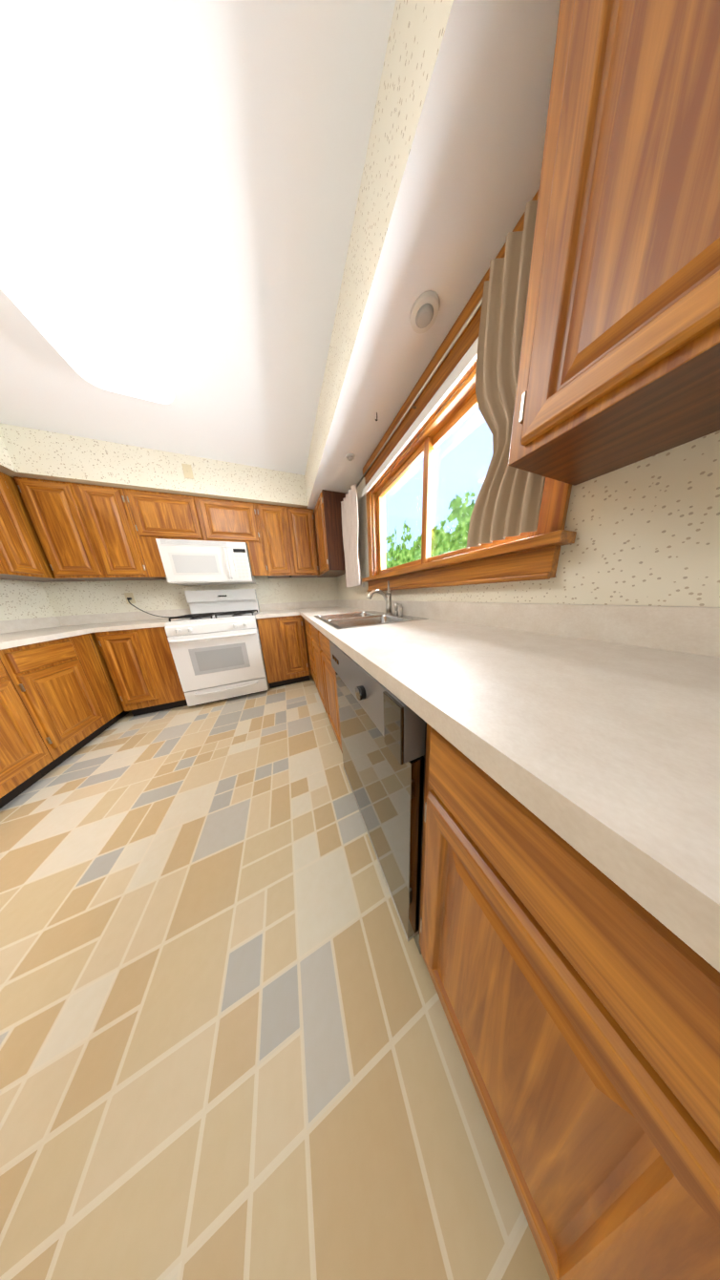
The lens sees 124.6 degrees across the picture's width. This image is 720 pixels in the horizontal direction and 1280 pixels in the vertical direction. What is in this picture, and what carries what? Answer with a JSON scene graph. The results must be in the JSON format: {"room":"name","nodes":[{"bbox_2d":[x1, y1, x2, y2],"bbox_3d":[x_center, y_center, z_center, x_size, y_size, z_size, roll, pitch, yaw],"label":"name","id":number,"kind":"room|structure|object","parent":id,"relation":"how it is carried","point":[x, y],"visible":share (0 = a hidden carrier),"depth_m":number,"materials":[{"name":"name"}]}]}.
{"room":"kitchen","nodes":[
{"label":"kitchen","id":0,"kind":"room"},
{"bbox_2d":[0,434,25,478],"bbox_3d":[-1.758,-0.845,-1.269,0.400,0.309,6.600,-8,15,-21],"label":"soffit","id":1,"kind":"structure","parent":0,"point":[7,468],"depth_m":1.42,"materials":[{"name":"beige"}]},
{"bbox_2d":[0,579,55,621],"bbox_3d":[-1.945,0.224,-1.112,0.120,2.440,6.600,-8,15,-21],"label":"wall","id":2,"kind":"structure","parent":0,"point":[21,599],"depth_m":1.72,"materials":[{"name":"paper"}]},
{"bbox_2d":[0,544,15,578],"bbox_3d":[-2.686,-0.799,1.053,0.324,0.774,0.456,-8,15,-21],"label":"upper cabinet","id":3,"kind":"object","parent":2,"relation":"attached to","point":[6,568],"depth_m":1.40,"materials":[{"name":"brown wood"}]},
{"bbox_2d":[0,471,49,578],"bbox_3d":[-2.816,-0.868,1.366,0.324,0.774,0.236,-8,15,-21],"label":"upper cabinet","id":4,"kind":"object","parent":2,"relation":"attached to","point":[23,556],"depth_m":1.49,"materials":[{"name":"brown wood"}]},
{"bbox_2d":[0,475,84,582],"bbox_3d":[-2.935,-0.930,1.650,0.324,0.774,0.393,-8,15,-21],"label":"upper cabinet","id":5,"kind":"object","parent":2,"relation":"attached to","point":[13,484],"depth_m":1.62,"materials":[{"name":"brown wood"}]},
{"bbox_2d":[0,422,307,508],"bbox_3d":[-1.724,-1.637,1.999,2.206,0.309,0.400,-8,15,-21],"label":"soffit","id":6,"kind":"structure","parent":0,"point":[42,454],"depth_m":1.70,"materials":[{"name":"beige"}]},
{"bbox_2d":[181,463,193,479],"bbox_3d":[-1.647,-1.614,1.808,0.072,0.115,0.010,-8,15,-21],"label":"light switch","id":7,"kind":"object","parent":6,"relation":"attached to","point":[187,471],"visible":1,"depth_m":1.81,"materials":[{"name":"beige plastic"}]},
{"bbox_2d":[41,575,337,616],"bbox_3d":[-1.768,-0.655,2.484,3.246,2.440,0.120,-8,15,-21],"label":"wall","id":8,"kind":"structure","parent":0,"point":[76,598],"depth_m":2.18,"materials":[{"name":"paper"}]},
{"bbox_2d":[124,592,135,603],"bbox_3d":[-2.572,-0.466,2.107,0.072,0.115,0.030,-8,15,-21],"label":"outlet","id":9,"kind":"object","parent":8,"relation":"attached to","point":[130,597],"visible":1,"depth_m":2.11,"materials":[{"name":"beige plastic"}]},
{"bbox_2d":[127,600,172,617],"bbox_3d":[-2.311,-0.364,2.188,0.521,0.224,0.058,-8,15,-21],"label":"cord","id":10,"kind":"object","parent":9,"relation":"attached to","point":[146,612],"visible":0.81,"depth_m":2.15,"materials":[{"name":"black plastic"}]},
{"bbox_2d":[13,476,318,581],"bbox_3d":[-1.706,-1.115,2.150,2.354,0.775,0.344,-8,15,-21],"label":"upper cabinet","id":11,"kind":"object","parent":8,"relation":"attached to","point":[89,533],"visible":1,"depth_m":1.83,"materials":[{"name":"brown wood"}]},
{"bbox_2d":[155,538,255,586],"bbox_3d":[-1.674,-0.862,2.161,0.756,0.415,0.446,-8,15,-21],"label":"microwave","id":12,"kind":"object","parent":11,"relation":"attached to","point":[185,562],"visible":1,"depth_m":2.00,"materials":[{"name":"white plastic"}]},
{"bbox_2d":[0,0,395,475],"bbox_3d":[-0.564,-1.228,-0.855,3.246,0.120,6.840,-8,15,-21],"label":"ceiling","id":13,"kind":"structure","parent":0,"point":[208,157],"depth_m":0.64,"materials":[{"name":"white paint"}]},
{"bbox_2d":[0,59,174,403],"bbox_3d":[-1.153,-1.420,0.593,0.430,0.128,1.290,-8,15,-21],"label":"ceiling light fixture","id":14,"kind":"object","parent":13,"relation":"attached to","point":[59,287],"visible":1,"depth_m":0.72,"materials":[{"name":"white plastic"}]},
{"bbox_2d":[0,670,549,1279],"bbox_3d":[-0.435,1.257,-0.254,3.246,0.120,6.840,-8,15,-21],"label":"floor","id":15,"kind":"structure","parent":0,"point":[229,1048],"depth_m":0.48,"materials":[{"name":"tile"}]},
{"bbox_2d":[0,632,131,808],"bbox_3d":[-2.244,0.571,0.851,0.629,0.875,2.958,-8,15,-21],"label":"base cabinet","id":16,"kind":"object","parent":15,"relation":"on","point":[60,702],"visible":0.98,"depth_m":1.27,"materials":[{"name":"brown wood"}]},
{"bbox_2d":[0,613,103,650],"bbox_3d":[-2.251,0.078,0.728,0.660,0.138,2.978,-8,15,-21],"label":"countertop","id":17,"kind":"structure","parent":16,"relation":"on","point":[14,633],"depth_m":1.60,"materials":[{"name":"laminate"}]},
{"bbox_2d":[94,629,163,715],"bbox_3d":[-2.265,0.281,2.056,0.269,0.876,0.649,-8,15,-21],"label":"base cabinet","id":18,"kind":"object","parent":15,"relation":"on","point":[140,664],"depth_m":1.75,"materials":[{"name":"brown wood"}]},
{"bbox_2d":[91,608,190,631],"bbox_3d":[-2.173,-0.229,1.978,0.459,0.138,0.653,-8,15,-21],"label":"countertop","id":19,"kind":"structure","parent":18,"relation":"on","point":[127,620],"depth_m":2.07,"materials":[{"name":"laminate"}]},
{"bbox_2d":[136,626,187,710],"bbox_3d":[-2.038,0.248,2.143,0.221,0.876,0.649,-8,15,-21],"label":"base cabinet","id":20,"kind":"object","parent":15,"relation":"on","point":[154,640],"depth_m":1.85,"materials":[{"name":"brown wood"}]},
{"bbox_2d":[164,588,269,706],"bbox_3d":[-1.571,0.026,2.229,0.756,1.218,0.756,-8,15,-21],"label":"gas range","id":21,"kind":"object","parent":15,"relation":"on","point":[214,640],"visible":1,"depth_m":1.99,"materials":[{"name":"white metal"}]},
{"bbox_2d":[256,616,289,688],"bbox_3d":[-1.128,0.116,2.494,0.220,0.876,0.649,-8,15,-21],"label":"base cabinet","id":22,"kind":"object","parent":15,"relation":"on","point":[269,628],"depth_m":2.21,"materials":[{"name":"brown wood"}]},
{"bbox_2d":[277,614,309,684],"bbox_3d":[-0.901,0.083,2.581,0.270,0.876,0.649,-8,15,-21],"label":"base cabinet","id":23,"kind":"object","parent":15,"relation":"on","point":[293,637],"depth_m":2.28,"materials":[{"name":"brown wood"}]},
{"bbox_2d":[255,601,301,618],"bbox_3d":[-1.038,-0.391,2.403,0.457,0.138,0.678,-8,15,-21],"label":"countertop","id":24,"kind":"structure","parent":23,"relation":"on","point":[270,610],"depth_m":2.61,"materials":[{"name":"laminate"}]},
{"bbox_2d":[302,617,314,680],"bbox_3d":[-0.238,0.153,2.149,0.629,0.876,0.462,-8,15,-21],"label":"base cabinet","id":25,"kind":"object","parent":15,"relation":"on","point":[306,631],"depth_m":2.11,"materials":[{"name":"brown wood"}]},
{"bbox_2d":[297,599,719,972],"bbox_3d":[0.011,-0.185,1.327,0.662,0.138,3.498,-8,15,-21],"label":"countertop","id":26,"kind":"structure","parent":25,"relation":"on","point":[590,733],"depth_m":0.25,"materials":[{"name":"laminate"}]},
{"bbox_2d":[313,610,427,629],"bbox_3d":[0.006,-0.083,1.393,0.555,0.174,0.780,-8,15,-21],"label":"double-bowl sink","id":27,"kind":"object","parent":26,"relation":"in","point":[346,620],"visible":0.29,"depth_m":1.36,"materials":[{"name":"silver metal"}]},
{"bbox_2d":[366,580,402,615],"bbox_3d":[0.173,-0.298,1.343,0.209,0.248,0.222,-8,15,-21],"label":"faucet","id":28,"kind":"object","parent":26,"relation":"on","point":[387,596],"visible":1,"depth_m":1.40,"materials":[{"name":"silver metal"}]},
{"bbox_2d":[306,620,325,710],"bbox_3d":[-0.066,0.244,1.736,0.629,0.876,0.451,-8,15,-21],"label":"base cabinet","id":29,"kind":"object","parent":15,"relation":"on","point":[313,636],"depth_m":1.70,"materials":[{"name":"brown wood"}]},
{"bbox_2d":[314,627,342,753],"bbox_3d":[0.104,0.333,1.330,0.629,0.876,0.447,-8,15,-21],"label":"base cabinet","id":30,"kind":"object","parent":15,"relation":"on","point":[329,698],"depth_m":1.22,"materials":[{"name":"brown wood"}]},
{"bbox_2d":[329,640,426,954],"bbox_3d":[0.280,0.444,0.838,0.667,0.872,0.612,-8,15,-21],"label":"dishwasher","id":31,"kind":"object","parent":15,"relation":"on","point":[383,734],"visible":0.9,"depth_m":0.52,"materials":[{"name":"black"}]},
{"bbox_2d":[419,723,719,1279],"bbox_3d":[0.491,0.537,0.402,0.629,0.876,0.365,-8,15,-21],"label":"base cabinet","id":32,"kind":"object","parent":15,"relation":"on","point":[577,996],"depth_m":0.19,"materials":[{"name":"brown wood"}]},
{"bbox_2d":[304,0,560,512],"bbox_3d":[0.651,-1.195,-0.341,0.400,0.309,6.600,-8,15,-21],"label":"soffit","id":33,"kind":"structure","parent":0,"point":[450,181],"depth_m":0.53,"materials":[{"name":"white paint"}]},
{"bbox_2d":[345,453,355,461],"bbox_3d":[-0.075,-1.427,1.483,0.072,0.022,0.072,-8,15,-21],"label":"recessed light","id":34,"kind":"object","parent":33,"relation":"attached to","point":[349,456],"visible":1,"depth_m":1.47,"materials":[{"name":"white plastic"}]},
{"bbox_2d":[409,290,439,334],"bbox_3d":[0.252,-1.264,0.738,0.110,0.022,0.110,-8,15,-21],"label":"recessed light","id":35,"kind":"object","parent":33,"relation":"attached to","point":[424,310],"visible":1,"depth_m":0.72,"materials":[{"name":"white plastic"}]},
{"bbox_2d":[336,367,719,607],"bbox_3d":[0.946,-0.195,0.002,0.120,2.440,6.600,-8,15,-21],"label":"wall","id":36,"kind":"structure","parent":0,"point":[647,530],"depth_m":0.47,"materials":[{"name":"paper"}]},
{"bbox_2d":[313,489,346,577],"bbox_3d":[-0.382,-1.250,2.421,0.324,0.775,0.798,-8,15,-21],"label":"upper cabinet","id":37,"kind":"object","parent":36,"relation":"attached to","point":[327,522],"visible":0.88,"depth_m":2.07,"materials":[{"name":"brown wood"}]},
{"bbox_2d":[361,188,576,591],"bbox_3d":[0.368,-0.844,1.136,0.205,1.034,1.455,-8,15,-21],"label":"sliding window","id":38,"kind":"structure","parent":36,"relation":"in","point":[529,556],"depth_m":0.91,"materials":[{"name":"brown wood"}]},
{"bbox_2d":[356,297,482,487],"bbox_3d":[0.195,-1.276,1.203,0.040,0.012,1.800,-8,15,-21],"label":"curtain rod","id":39,"kind":"object","parent":38,"relation":"attached to","point":[466,324],"visible":0.31,"depth_m":0.85,"materials":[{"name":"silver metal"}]},
{"bbox_2d":[340,482,360,587],"bbox_3d":[-0.098,-0.984,1.914,0.040,0.848,0.410,-8,15,-21],"label":"curtain","id":40,"kind":"object","parent":39,"relation":"hanging from","point":[349,516],"visible":1,"depth_m":1.85,"materials":[{"name":"beige fabric"}]},
{"bbox_2d":[465,200,545,548],"bbox_3d":[0.456,-0.725,0.574,0.040,0.776,0.245,-8,15,-21],"label":"curtain","id":41,"kind":"object","parent":39,"relation":"hanging from","point":[508,502],"visible":0.52,"depth_m":0.58,"materials":[{"name":"beige fabric"}]},
{"bbox_2d":[507,0,719,485],"bbox_3d":[0.537,-0.765,0.218,0.324,0.774,0.416,-8,15,-21],"label":"upper cabinet","id":42,"kind":"object","parent":36,"relation":"attached to","point":[619,362],"visible":1,"depth_m":0.27,"materials":[{"name":"brown wood"}]},
{"label":"outside","id":43,"kind":"structure","parent":0,"visible":0},
{"bbox_2d":[384,407,505,568],"bbox_3d":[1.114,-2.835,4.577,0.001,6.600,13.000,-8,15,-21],"label":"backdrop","id":44,"kind":"structure","parent":43,"point":[448,541],"depth_m":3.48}
]}

